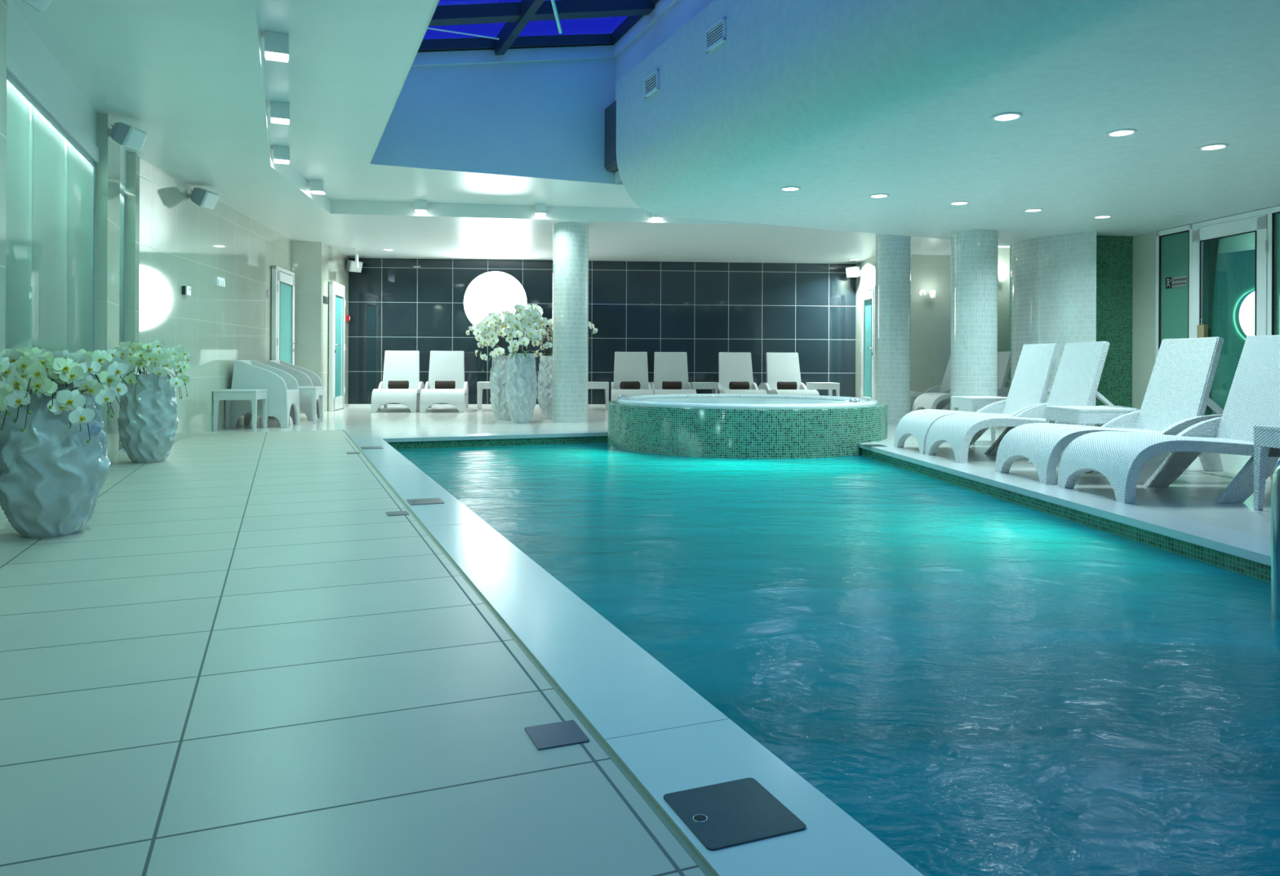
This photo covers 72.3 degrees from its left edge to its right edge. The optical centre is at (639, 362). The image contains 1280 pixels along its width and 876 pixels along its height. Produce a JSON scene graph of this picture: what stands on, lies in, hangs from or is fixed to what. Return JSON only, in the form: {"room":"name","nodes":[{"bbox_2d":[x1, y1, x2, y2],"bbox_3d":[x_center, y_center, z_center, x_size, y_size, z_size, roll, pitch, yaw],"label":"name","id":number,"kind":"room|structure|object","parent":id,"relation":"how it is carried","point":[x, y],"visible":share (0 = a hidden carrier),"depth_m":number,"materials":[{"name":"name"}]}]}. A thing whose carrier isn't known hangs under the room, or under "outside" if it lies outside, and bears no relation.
{"room":"spa","nodes":[
{"label":"spa","id":0,"kind":"room"},
{"bbox_2d":[0,0,7,528],"bbox_3d":[-3.018,-0.532,3.724,0.400,2.580,0.550,0,0,-22],"label":"wall","id":1,"kind":"structure","parent":0,"point":[3,3],"depth_m":4.01,"materials":[{"name":"paint"}]},
{"bbox_2d":[22,0,50,11],"bbox_3d":[-2.817,-1.719,4.006,0.203,0.168,0.160,0,0,-5],"label":"wall speaker","id":2,"kind":"object","parent":1,"relation":"attached to","point":[40,5],"visible":1,"depth_m":4.03,"materials":[{"name":"grey plastic"}]},
{"bbox_2d":[6,0,126,188],"bbox_3d":[-3.742,-1.655,5.742,0.100,0.340,3.737,0,0,-22],"label":"wall","id":3,"kind":"structure","parent":0,"point":[22,39],"depth_m":5.09,"materials":[{"name":"paint"}]},
{"bbox_2d":[6,44,98,162],"bbox_3d":[-3.480,-1.494,5.166,0.075,0.100,2.474,0,0,-22],"label":"trim","id":4,"kind":"structure","parent":3,"relation":"attached to","point":[15,67],"depth_m":4.99,"materials":[{"name":"paint"}]},
{"bbox_2d":[94,112,139,464],"bbox_3d":[-4.287,-0.537,6.976,0.320,2.580,1.484,0,0,-22],"label":"wall","id":5,"kind":"structure","parent":0,"point":[108,167],"depth_m":6.55,"materials":[{"name":"beige tile"}]},
{"bbox_2d":[4,69,95,516],"bbox_3d":[-3.482,-0.346,5.167,0.031,2.205,2.474,0,0,-22],"label":"window","id":6,"kind":"structure","parent":5,"relation":"in","point":[51,209],"depth_m":5.07,"materials":[{"name":"clear glass"}]},
{"bbox_2d":[119,187,125,453],"bbox_3d":[-4.276,-0.350,7.132,0.030,2.205,0.764,0,0,-22],"label":"window","id":7,"kind":"structure","parent":5,"relation":"in","point":[122,194],"depth_m":7.40,"materials":[{"name":"clear glass"}]},
{"bbox_2d":[108,122,146,151],"bbox_3d":[-3.767,-1.656,6.396,0.245,0.181,0.187,0,0,4],"label":"wall speaker","id":8,"kind":"object","parent":5,"relation":"attached to","point":[127,135],"visible":1,"depth_m":6.33,"materials":[{"name":"grey plastic"}]},
{"bbox_2d":[122,126,146,151],"bbox_3d":[-3.683,-1.633,6.390,0.076,0.135,0.182,0,0,4],"label":"grille","id":9,"kind":"object","parent":8,"relation":"attached to","point":[133,138],"depth_m":6.35,"materials":[{"name":"white plastic"}]},
{"bbox_2d":[138,158,290,439],"bbox_3d":[-4.853,-0.614,10.265,0.150,2.730,5.301,0,0,-8],"label":"wall","id":10,"kind":"structure","parent":0,"point":[183,242],"depth_m":9.26,"materials":[{"name":"beige tile"}]},
{"bbox_2d":[187,187,219,209],"bbox_3d":[-4.442,-1.666,8.866,0.274,0.200,0.210,0,0,6],"label":"wall speaker","id":11,"kind":"object","parent":10,"relation":"attached to","point":[202,197],"visible":1,"depth_m":8.78,"materials":[{"name":"grey plastic"}]},
{"bbox_2d":[200,191,219,209],"bbox_3d":[-4.349,-1.641,8.856,0.086,0.152,0.204,0,0,6],"label":"grille","id":12,"kind":"object","parent":11,"relation":"attached to","point":[208,199],"depth_m":8.81,"materials":[{"name":"white plastic"}]},
{"bbox_2d":[271,265,297,417],"bbox_3d":[-5.007,-0.285,12.374,0.119,2.070,1.018,0,0,-8],"label":"door","id":13,"kind":"structure","parent":10,"relation":"in","point":[282,329],"depth_m":12.27,"materials":[{"name":"white paint"}]},
{"bbox_2d":[290,240,321,413],"bbox_3d":[-5.094,-0.615,13.075,0.621,2.730,0.150,0,0,-23],"label":"wall","id":14,"kind":"structure","parent":0,"point":[305,256],"depth_m":13.05,"materials":[{"name":"beige tile"}]},
{"bbox_2d":[320,242,348,412],"bbox_3d":[-4.978,-0.615,14.106,0.150,2.730,1.986,0,0,-7],"label":"wall","id":15,"kind":"structure","parent":0,"point":[334,263],"depth_m":13.60,"materials":[{"name":"beige tile"}]},
{"bbox_2d":[328,280,345,411],"bbox_3d":[-4.825,-0.259,14.033,0.118,2.020,0.898,0,0,-7],"label":"door","id":16,"kind":"structure","parent":15,"relation":"in","point":[336,291],"depth_m":13.92,"materials":[{"name":"white paint"}]},
{"bbox_2d":[346,259,362,272],"bbox_3d":[-4.882,-1.636,14.867,0.297,0.200,0.228,0,0,38],"label":"wall speaker","id":17,"kind":"object","parent":15,"relation":"attached to","point":[350,266],"visible":0.98,"depth_m":14.76,"materials":[{"name":"grey plastic"}]},
{"bbox_2d":[257,0,640,208],"bbox_3d":[-1.595,-1.966,4.522,20.226,0.001,26.912,0,0,0],"label":"ceiling","id":18,"kind":"structure","parent":0,"point":[345,73],"depth_m":6.69,"materials":[{"name":"paint"}]},
{"bbox_2d":[264,30,288,62],"bbox_3d":[-2.185,-1.902,5.270,0.135,0.133,0.135,0,0,-22],"label":"ceiling lamp","id":19,"kind":"object","parent":18,"relation":"attached to","point":[276,43],"visible":1,"depth_m":5.21,"materials":[{"name":"metal"}]},
{"bbox_2d":[265,51,288,62],"bbox_3d":[-2.186,-1.842,5.270,0.123,0.012,0.123,0,0,-22],"label":"diffuser","id":20,"kind":"object","parent":19,"relation":"attached to","point":[272,55],"depth_m":5.24,"materials":[{"name":"white"}]},
{"bbox_2d":[270,101,289,124],"bbox_3d":[-2.743,-1.905,6.675,0.135,0.133,0.135,0,0,-22],"label":"ceiling lamp","id":21,"kind":"object","parent":18,"relation":"attached to","point":[279,111],"visible":1,"depth_m":6.62,"materials":[{"name":"metal"}]},
{"bbox_2d":[273,145,289,164],"bbox_3d":[-3.285,-1.907,8.031,0.135,0.133,0.135,0,0,-22],"label":"ceiling lamp","id":22,"kind":"object","parent":18,"relation":"attached to","point":[281,153],"visible":1,"depth_m":7.97,"materials":[{"name":"metal"}]},
{"bbox_2d":[310,179,325,194],"bbox_3d":[-3.492,-1.907,9.495,0.135,0.133,0.135,0,0,-8],"label":"ceiling lamp","id":23,"kind":"object","parent":18,"relation":"attached to","point":[317,186],"visible":1,"depth_m":9.43,"materials":[{"name":"metal"}]},
{"bbox_2d":[414,199,427,212],"bbox_3d":[-2.658,-1.904,10.633,0.135,0.133,0.135,0,0,-8],"label":"ceiling lamp","id":24,"kind":"object","parent":18,"relation":"attached to","point":[420,205],"visible":1,"depth_m":10.57,"materials":[{"name":"metal"}]},
{"bbox_2d":[11,0,951,263],"bbox_3d":[-1.913,-1.888,5.337,14.159,0.180,24.327,0,0,0],"label":"ceiling","id":25,"kind":"structure","parent":0,"point":[188,75],"depth_m":8.34,"materials":[{"name":"paint"}]},
{"bbox_2d":[369,0,713,184],"bbox_3d":[-0.071,-2.777,6.314,3.058,1.654,6.235,0,0,-22],"label":"wall","id":26,"kind":"structure","parent":0,"point":[545,119],"depth_m":9.10,"materials":[{"name":"paint"}]},
{"bbox_2d":[417,0,659,55],"bbox_3d":[-0.280,-3.306,6.167,2.959,0.656,6.513,0,0,-22],"label":"skylight","id":27,"kind":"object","parent":26,"relation":"in","point":[516,15],"depth_m":8.36,"materials":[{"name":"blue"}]},
{"bbox_2d":[411,0,677,66],"bbox_3d":[-0.303,-3.178,6.223,2.559,0.564,6.230,0,0,-22],"label":"trim","id":28,"kind":"structure","parent":26,"relation":"attached to","point":[540,54],"depth_m":9.07,"materials":[{"name":"paint"}]},
{"bbox_2d":[604,100,618,172],"bbox_3d":[-0.149,-2.414,9.406,0.360,0.678,0.376,0,0,-21],"label":"box","id":29,"kind":"object","parent":26,"relation":"attached to","point":[611,162],"visible":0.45,"depth_m":9.34,"materials":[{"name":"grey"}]},
{"bbox_2d":[347,257,856,404],"bbox_3d":[-0.488,-0.597,15.508,9.114,2.730,0.200,0,0,-4],"label":"wall","id":30,"kind":"structure","parent":0,"point":[702,310],"depth_m":15.45,"materials":[{"name":"black tile"}]},
{"bbox_2d":[347,404,605,406],"bbox_3d":[-0.586,0.748,15.380,8.894,0.040,0.030,0,0,-4],"label":"baseboard","id":31,"kind":"structure","parent":30,"relation":"attached to","point":[348,405],"depth_m":15.17,"materials":[{"name":"white paint"}]},
{"bbox_2d":[463,271,527,328],"bbox_3d":[-2.514,-1.047,15.232,1.096,1.096,0.075,0,0,-4],"label":"round wall lamp","id":32,"kind":"object","parent":30,"relation":"attached to","point":[494,291],"visible":0.82,"depth_m":15.19,"materials":[{"name":"glass"}]},
{"bbox_2d":[0,406,1271,875],"bbox_3d":[-3.119,0.758,9.099,31.000,0.001,30.873,0,0,0],"label":"floor","id":33,"kind":"structure","parent":0,"point":[240,663],"depth_m":2.08,"materials":[{"name":"tile"}]},
{"bbox_2d":[0,375,111,537],"bbox_3d":[-2.615,0.409,3.901,0.423,0.700,0.421,0,0,14],"label":"vase","id":34,"kind":"object","parent":33,"relation":"on","point":[51,479],"visible":0.85,"depth_m":3.76,"materials":[{"name":"ceramic"}]},
{"bbox_2d":[0,346,131,443],"bbox_3d":[-2.532,0.139,3.827,0.473,0.414,0.563,0,0,17],"label":"orchid plant","id":35,"kind":"object","parent":34,"relation":"in","point":[24,367],"visible":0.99,"depth_m":3.74,"materials":[{"name":"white plant"}]},
{"bbox_2d":[117,373,178,462],"bbox_3d":[-3.765,0.420,6.711,0.402,0.670,0.399,0,0,0],"label":"vase","id":36,"kind":"object","parent":33,"relation":"on","point":[148,422],"visible":0.96,"depth_m":6.59,"materials":[{"name":"ceramic"}]},
{"bbox_2d":[109,339,191,399],"bbox_3d":[-3.674,0.096,6.543,0.637,0.537,0.446,0,0,-36],"label":"orchid plant","id":37,"kind":"object","parent":36,"relation":"in","point":[156,352],"visible":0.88,"depth_m":6.53,"materials":[{"name":"white plant"}]},
{"bbox_2d":[213,389,267,431],"bbox_3d":[-4.490,0.527,9.852,0.450,0.450,0.450,0,0,-8],"label":"side table","id":38,"kind":"object","parent":33,"relation":"on","point":[228,395],"visible":1,"depth_m":9.66,"materials":[{"name":"plastic"}]},
{"bbox_2d":[229,360,300,427],"bbox_3d":[-4.445,0.360,10.403,0.655,0.785,0.600,0,0,-8],"label":"armchair","id":39,"kind":"object","parent":33,"relation":"on","point":[283,391],"visible":0.9,"depth_m":10.13,"materials":[{"name":"plastic"}]},
{"bbox_2d":[261,360,322,420],"bbox_3d":[-4.619,0.359,11.672,0.655,0.785,0.600,0,0,-8],"label":"armchair","id":40,"kind":"object","parent":33,"relation":"on","point":[304,377],"visible":0.41,"depth_m":11.41,"materials":[{"name":"wicker"}]},
{"bbox_2d":[278,386,324,423],"bbox_3d":[-4.262,0.528,11.020,0.450,0.450,0.450,0,0,-8],"label":"side table","id":41,"kind":"object","parent":33,"relation":"on","point":[313,391],"visible":0.52,"depth_m":10.83,"materials":[{"name":"plastic"}]},
{"bbox_2d":[370,350,424,413],"bbox_3d":[-3.871,0.277,14.104,0.660,0.960,1.699,0,0,-10],"label":"sun lounger","id":42,"kind":"object","parent":33,"relation":"on","point":[398,365],"visible":0.95,"depth_m":14.32,"materials":[{"name":"wicker"}]},
{"bbox_2d":[387,380,408,388],"bbox_3d":[-3.894,0.359,14.119,0.322,0.143,0.160,0,0,-12],"label":"rolled towel","id":43,"kind":"object","parent":42,"relation":"on","point":[392,384],"visible":0.92,"depth_m":14.06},
{"bbox_2d":[419,351,468,413],"bbox_3d":[-3.140,0.280,14.154,0.660,0.960,1.699,0,0,-9],"label":"sun lounger","id":44,"kind":"object","parent":33,"relation":"on","point":[444,366],"visible":1,"depth_m":14.37,"materials":[{"name":"wicker"}]},
{"bbox_2d":[435,380,455,388],"bbox_3d":[-3.154,0.362,14.171,0.322,0.143,0.160,0,0,-12],"label":"rolled towel","id":45,"kind":"object","parent":44,"relation":"on","point":[438,384],"visible":0.88,"depth_m":14.11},
{"bbox_2d":[476,381,490,410],"bbox_3d":[-2.405,0.535,14.255,0.450,0.450,0.450,0,0,-5],"label":"side table","id":46,"kind":"object","parent":33,"relation":"on","point":[481,384],"visible":0.54,"depth_m":14.02,"materials":[{"name":"plastic"}]},
{"bbox_2d":[489,355,511,420],"bbox_3d":[-1.815,0.333,11.751,0.404,0.860,0.404,0,0,44],"label":"vase","id":47,"kind":"object","parent":33,"relation":"on","point":[498,376],"visible":0.55,"depth_m":11.61,"materials":[{"name":"ceramic"}]},
{"bbox_2d":[466,311,512,372],"bbox_3d":[-1.970,-0.274,11.633,0.754,0.803,0.732,0,0,13],"label":"orchid plant","id":48,"kind":"object","parent":47,"relation":"in","point":[481,329],"visible":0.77,"depth_m":11.49,"materials":[{"name":"white plant"}]},
{"bbox_2d":[345,437,684,875],"bbox_3d":[-0.630,0.772,3.036,0.006,0.011,12.500,0,0,-22],"label":"joint","id":49,"kind":"object","parent":33,"relation":"on","point":[672,861],"visible":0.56,"depth_m":1.89,"materials":[{"name":"grey"}]},
{"bbox_2d":[505,353,537,423],"bbox_3d":[-1.511,0.322,11.151,0.409,0.885,0.407,0,0,-21],"label":"vase","id":50,"kind":"object","parent":33,"relation":"on","point":[521,389],"visible":0.99,"depth_m":11.02,"materials":[{"name":"ceramic"}]},
{"bbox_2d":[486,302,552,362],"bbox_3d":[-1.500,-0.375,11.100,0.787,0.746,0.538,0,0,34],"label":"orchid plant","id":51,"kind":"object","parent":50,"relation":"in","point":[528,317],"visible":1,"depth_m":10.95,"materials":[{"name":"white plant"}]},
{"bbox_2d":[537,355,552,419],"bbox_3d":[-1.202,0.335,11.973,0.403,0.860,0.403,0,0,-43],"label":"vase","id":52,"kind":"object","parent":33,"relation":"on","point":[544,382],"visible":0.52,"depth_m":11.83,"materials":[{"name":"ceramic"}]},
{"bbox_2d":[509,318,597,364],"bbox_3d":[-1.184,-0.272,12.078,1.223,0.714,0.705,0,0,-17],"label":"orchid plant","id":53,"kind":"object","parent":52,"relation":"in","point":[548,331],"visible":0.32,"depth_m":12.06,"materials":[{"name":"white plant"}]},
{"bbox_2d":[524,720,589,750],"bbox_3d":[-0.172,0.768,1.808,0.108,0.004,0.109,0,0,-22],"label":"floor plate","id":54,"kind":"object","parent":33,"relation":"on","point":[545,736],"visible":1,"depth_m":1.80,"materials":[{"name":"metal"}]},
{"bbox_2d":[551,222,588,422],"bbox_3d":[-0.905,-0.524,11.400,0.466,2.580,0.466,0,0,0],"label":"pillar","id":55,"kind":"structure","parent":33,"relation":"on","point":[570,239],"depth_m":11.20,"materials":[{"name":"tile"}]},
{"bbox_2d":[587,382,608,409],"bbox_3d":[-0.748,0.542,14.467,0.450,0.450,0.450,0,0,-5],"label":"side table","id":56,"kind":"object","parent":33,"relation":"on","point":[605,385],"visible":0.5,"depth_m":14.26,"materials":[{"name":"plastic"}]},
{"bbox_2d":[611,351,653,400],"bbox_3d":[-0.141,0.292,14.359,0.660,0.960,1.699,0,0,-2],"label":"sun lounger","id":57,"kind":"object","parent":33,"relation":"on","point":[628,366],"visible":0.77,"depth_m":14.62,"materials":[{"name":"plastic"}]},
{"bbox_2d":[619,381,640,389],"bbox_3d":[-0.162,0.374,14.377,0.322,0.143,0.160,0,0,-31],"label":"rolled towel","id":58,"kind":"object","parent":57,"relation":"on","point":[624,384],"visible":0.94,"depth_m":14.31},
{"bbox_2d":[650,351,696,394],"bbox_3d":[0.528,0.294,14.404,0.660,0.960,1.699,0,0,-2],"label":"sun lounger","id":59,"kind":"object","parent":33,"relation":"on","point":[668,366],"visible":0.71,"depth_m":14.67,"materials":[{"name":"plastic"}]},
{"bbox_2d":[662,381,681,389],"bbox_3d":[0.527,0.377,14.423,0.322,0.143,0.160,0,0,7],"label":"rolled towel","id":60,"kind":"object","parent":59,"relation":"on","point":[665,384],"visible":0.93,"depth_m":14.36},
{"bbox_2d":[690,382,718,393],"bbox_3d":[1.069,0.549,14.592,0.418,0.450,0.418,0,0,-2],"label":"side table","id":61,"kind":"object","parent":33,"relation":"on","point":[695,385],"visible":0.6,"depth_m":14.38,"materials":[{"name":"wicker"}]},
{"bbox_2d":[711,351,767,394],"bbox_3d":[1.626,0.299,14.479,0.660,0.960,1.699,0,0,-3],"label":"sun lounger","id":62,"kind":"object","parent":33,"relation":"on","point":[732,366],"visible":0.59,"depth_m":14.74,"materials":[{"name":"wicker"}]},
{"bbox_2d":[728,381,749,389],"bbox_3d":[1.645,0.382,14.498,0.322,0.143,0.160,0,0,-14],"label":"rolled towel","id":63,"kind":"object","parent":62,"relation":"on","point":[732,384],"visible":0.9,"depth_m":14.44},
{"bbox_2d":[607,393,888,458],"bbox_3d":[1.146,1.163,9.570,2.999,1.624,2.999,0,0,-4],"label":"hot tub","id":64,"kind":"object","parent":33,"relation":"in","point":[711,425],"visible":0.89,"depth_m":8.27,"materials":[{"name":"green tile"}]},
{"bbox_2d":[636,396,848,401],"bbox_3d":[1.148,0.774,9.570,2.480,0.702,2.480,0,0,0],"label":"basin","id":65,"kind":"object","parent":64,"relation":"in","point":[645,398],"depth_m":10.19,"materials":[{"name":"white plastic"}]},
{"bbox_2d":[758,352,819,395],"bbox_3d":[2.444,0.302,14.534,0.660,0.960,1.699,0,0,-4],"label":"sun lounger","id":66,"kind":"object","parent":33,"relation":"on","point":[780,366],"visible":0.73,"depth_m":14.79,"materials":[{"name":"plastic"}]},
{"bbox_2d":[805,382,839,395],"bbox_3d":[3.071,0.557,14.725,0.450,0.450,0.450,0,0,-5],"label":"side table","id":67,"kind":"object","parent":33,"relation":"on","point":[830,386],"visible":0.69,"depth_m":14.51,"materials":[{"name":"wicker"}]},
{"bbox_2d":[875,233,911,422],"bbox_3d":[3.351,-0.592,11.600,0.452,2.750,0.452,0,0,0],"label":"pillar","id":68,"kind":"structure","parent":33,"relation":"on","point":[893,252],"depth_m":11.40,"materials":[{"name":"tile"}]},
{"bbox_2d":[910,357,950,412],"bbox_3d":[4.539,0.310,13.423,1.699,0.960,0.660,0,0,-5],"label":"sun lounger","id":69,"kind":"object","parent":33,"relation":"on","point":[944,387],"visible":0.16,"depth_m":13.57,"materials":[{"name":"plastic"}]},
{"bbox_2d":[911,351,1010,411],"bbox_3d":[4.886,0.312,12.673,1.699,0.960,0.660,0,0,-5],"label":"sun lounger","id":70,"kind":"object","parent":33,"relation":"on","point":[927,400],"visible":0.42,"depth_m":12.48,"materials":[{"name":"wicker"}]},
{"bbox_2d":[950,229,998,430],"bbox_3d":[3.984,-0.394,10.450,0.524,2.360,0.524,0,0,0],"label":"pillar","id":71,"kind":"structure","parent":33,"relation":"on","point":[974,252],"depth_m":10.23,"materials":[{"name":"tile"}]},
{"bbox_2d":[893,342,1060,453],"bbox_3d":[3.225,0.305,7.838,1.699,0.960,0.660,0,0,-5],"label":"sun lounger","id":72,"kind":"object","parent":33,"relation":"on","point":[1031,381],"visible":0.66,"depth_m":7.83,"materials":[{"name":"wicker"}]},
{"bbox_2d":[951,395,1007,444],"bbox_3d":[3.350,0.558,8.543,0.450,0.450,0.450,0,0,-5],"label":"side table","id":73,"kind":"object","parent":33,"relation":"on","point":[973,403],"visible":0.57,"depth_m":8.40,"materials":[{"name":"plastic"}]},
{"bbox_2d":[924,341,1140,463],"bbox_3d":[3.292,0.305,7.169,1.699,0.960,0.660,0,0,-5],"label":"sun lounger","id":74,"kind":"object","parent":33,"relation":"on","point":[1079,371],"visible":0.7,"depth_m":7.09,"materials":[{"name":"wicker"}]},
{"bbox_2d":[1045,405,1137,426],"bbox_3d":[3.365,0.558,6.543,0.450,0.450,0.450,0,0,-5],"label":"side table","id":75,"kind":"object","parent":33,"relation":"on","point":[1099,415],"visible":0.57,"depth_m":6.35,"materials":[{"name":"wicker"}]},
{"bbox_2d":[995,336,1273,484],"bbox_3d":[3.411,0.306,5.990,1.699,0.960,0.660,0,0,-5],"label":"sun lounger","id":76,"kind":"object","parent":33,"relation":"on","point":[1176,398],"visible":0.74,"depth_m":5.94,"materials":[{"name":"wicker"}]},
{"bbox_2d":[1057,334,1279,503],"bbox_3d":[3.498,0.306,5.241,1.699,0.960,0.660,0,0,-5],"label":"sun lounger","id":77,"kind":"object","parent":33,"relation":"on","point":[1253,398],"visible":0.92,"depth_m":5.28,"materials":[{"name":"wicker"}]},
{"bbox_2d":[1253,425,1279,510],"bbox_3d":[3.518,0.559,4.476,0.450,0.450,0.450,0,0,-5],"label":"side table","id":78,"kind":"object","parent":33,"relation":"on","point":[1265,437],"visible":1,"depth_m":4.64,"materials":[{"name":"wicker"}]},
{"bbox_2d":[1271,457,1279,617],"bbox_3d":[2.595,0.967,3.085,0.765,1.428,0.089,0,0,-7],"label":"pool handrail","id":79,"kind":"object","parent":33,"relation":"attached to","point":[1275,485],"visible":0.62,"depth_m":3.06,"materials":[{"name":"silver metal"}]},
{"bbox_2d":[387,435,1271,582],"bbox_3d":[2.234,1.446,2.776,4.494,1.266,14.701,0,0,-22],"label":"wall","id":80,"kind":"structure","parent":0,"point":[1261,571],"depth_m":5.19,"materials":[{"name":"tile"}]},
{"bbox_2d":[379,430,607,442],"bbox_3d":[-1.439,0.780,9.351,2.561,0.038,0.284,0,0,-22],"label":"pool edge","id":81,"kind":"structure","parent":80,"relation":"attached to","point":[595,433],"depth_m":9.22,"materials":[{"name":"stone"}]},
{"bbox_2d":[350,436,924,875],"bbox_3d":[-0.462,0.784,3.131,0.285,0.038,12.550,0,0,-22],"label":"pool edge","id":82,"kind":"structure","parent":80,"relation":"attached to","point":[618,687],"depth_m":1.95,"materials":[{"name":"tile"}]},
{"bbox_2d":[406,497,444,505],"bbox_3d":[-1.178,0.761,4.805,0.180,0.005,0.190,0,0,-22],"label":"lid","id":83,"kind":"object","parent":82,"relation":"on","point":[428,500],"visible":1,"depth_m":4.79,"materials":[{"name":"metal"}]},
{"bbox_2d":[342,430,715,875],"bbox_3d":[-0.798,0.784,3.561,0.016,0.026,13.600,0,0,-22],"label":"groove","id":84,"kind":"object","parent":82,"relation":"attached to","point":[708,872],"visible":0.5,"depth_m":1.85,"materials":[{"name":"silver metal"}]},
{"bbox_2d":[663,777,805,850],"bbox_3d":[0.158,0.766,1.495,0.182,0.005,0.188,0,0,-22],"label":"lid","id":85,"kind":"object","parent":82,"relation":"on","point":[726,815],"visible":1,"depth_m":1.48,"materials":[{"name":"metal"}]},
{"bbox_2d":[395,442,1279,875],"bbox_3d":[0.213,0.881,3.771,5.624,0.001,12.453,0,0,0],"label":"pool water","id":86,"kind":"object","parent":80,"relation":"in","point":[985,685],"visible":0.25,"depth_m":2.73,"materials":[{"name":"liquid"}]},
{"bbox_2d":[859,441,1271,565],"bbox_3d":[2.803,0.797,1.947,0.275,0.038,13.400,0,0,-5],"label":"pool edge","id":87,"kind":"structure","parent":80,"relation":"attached to","point":[1247,546],"depth_m":4.71,"materials":[{"name":"stone"}]},
{"bbox_2d":[855,256,875,397],"bbox_3d":[3.965,-0.579,15.003,0.150,2.730,1.401,0,0,-2],"label":"wall","id":88,"kind":"structure","parent":0,"point":[866,279],"depth_m":15.42,"materials":[{"name":"white paint"}]},
{"bbox_2d":[845,266,860,277],"bbox_3d":[3.790,-1.602,15.448,0.228,0.200,0.297,0,0,42],"label":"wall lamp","id":89,"kind":"object","parent":88,"relation":"attached to","point":[851,271],"visible":1,"depth_m":15.34,"materials":[{"name":"grey plastic"}]},
{"bbox_2d":[861,285,875,399],"bbox_3d":[3.830,-0.240,14.713,0.119,2.050,0.773,0,0,-2],"label":"door","id":90,"kind":"structure","parent":88,"relation":"in","point":[868,295],"depth_m":14.74,"materials":[{"name":"white paint"}]},
{"bbox_2d":[616,0,1279,252],"bbox_3d":[6.452,-2.215,4.508,9.000,1.342,14.472,0,0,-22],"label":"ceiling","id":91,"kind":"structure","parent":0,"point":[842,102],"depth_m":6.24,"materials":[{"name":"paint"}]},
{"bbox_2d":[644,68,659,97],"bbox_3d":[0.113,-2.611,8.187,0.030,0.177,0.315,0,0,-22],"label":"ceiling vent","id":92,"kind":"object","parent":91,"relation":"in","point":[651,82],"visible":1,"depth_m":8.18,"materials":[{"name":"metal"}]},
{"bbox_2d":[705,17,726,52],"bbox_3d":[0.606,-2.606,6.967,0.030,0.171,0.322,0,0,-22],"label":"ceiling vent","id":93,"kind":"object","parent":91,"relation":"in","point":[716,34],"visible":1,"depth_m":6.96,"materials":[{"name":"metal"}]},
{"bbox_2d":[991,111,1022,120],"bbox_3d":[2.320,-1.556,5.539,0.184,0.010,0.184,0,0,0],"label":"recessed light","id":94,"kind":"object","parent":91,"relation":"in","point":[1008,116],"visible":1,"depth_m":5.52,"materials":[{"name":"white paint"}]},
{"bbox_2d":[1106,128,1137,136],"bbox_3d":[3.248,-1.552,5.909,0.184,0.010,0.184,0,0,0],"label":"recessed light","id":95,"kind":"object","parent":91,"relation":"in","point":[1126,131],"visible":1,"depth_m":5.90,"materials":[{"name":"white paint"}]},
{"bbox_2d":[1198,142,1228,150],"bbox_3d":[4.115,-1.549,6.285,0.184,0.010,0.184,0,0,0],"label":"recessed light","id":96,"kind":"object","parent":91,"relation":"in","point":[1219,145],"visible":1,"depth_m":6.27,"materials":[{"name":"white paint"}]},
{"bbox_2d":[910,247,1009,410],"bbox_3d":[6.150,-0.570,14.567,4.500,2.730,0.150,0,0,-5],"label":"wall","id":97,"kind":"structure","parent":0,"point":[931,317],"depth_m":14.38,"materials":[{"name":"beige paint"}]},
{"bbox_2d":[1010,231,1096,405],"bbox_3d":[5.295,-0.574,11.372,0.870,2.730,1.977,0,0,17],"label":"wall","id":98,"kind":"structure","parent":0,"point":[1054,277],"depth_m":10.62,"materials":[{"name":"tile"}]},
{"bbox_2d":[1095,235,1133,407],"bbox_3d":[5.603,-0.573,10.737,0.792,2.730,0.200,0,0,-6],"label":"wall","id":99,"kind":"structure","parent":0,"point":[1114,254],"depth_m":10.66,"materials":[{"name":"tile"}]},
{"bbox_2d":[1009,244,1254,409],"bbox_3d":[9.026,-0.559,13.786,6.600,2.730,0.150,0,0,-5],"label":"wall","id":100,"kind":"structure","parent":0,"point":[1239,268],"depth_m":13.73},
{"bbox_2d":[1235,289,1254,338],"bbox_3d":[9.750,-0.728,13.705,0.860,0.860,0.095,0,0,-5],"label":"round wall lamp","id":101,"kind":"object","parent":100,"relation":"attached to","point":[1245,309],"visible":0.33,"depth_m":13.65,"materials":[{"name":"glass"}]},
{"bbox_2d":[1132,231,1155,409],"bbox_3d":[6.148,-0.570,10.501,0.200,2.730,0.409,0,0,-12],"label":"wall pier","id":102,"kind":"object","parent":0,"point":[1144,299],"visible":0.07,"depth_m":10.52,"materials":[{"name":"paint"}]},
{"bbox_3d":[7.138,-0.566,2.136,1.524,2.730,11.446,0,0,0],"label":"wall","id":103,"kind":"structure","parent":0,"visible":0},
{"bbox_2d":[1155,205,1279,415],"bbox_3d":[6.200,-0.373,9.043,0.150,2.335,2.533,0,0,-7],"label":"door","id":104,"kind":"structure","parent":103,"relation":"in","point":[1197,251],"depth_m":9.50,"materials":[{"name":"white paint"}]},
{"bbox_2d":[1165,275,1186,288],"bbox_3d":[6.115,-0.923,9.989,0.007,0.125,0.330,0,0,-7],"label":"door sign","id":105,"kind":"object","parent":104,"relation":"attached to","point":[1180,281],"visible":1,"depth_m":9.99,"materials":[{"name":"grey"}]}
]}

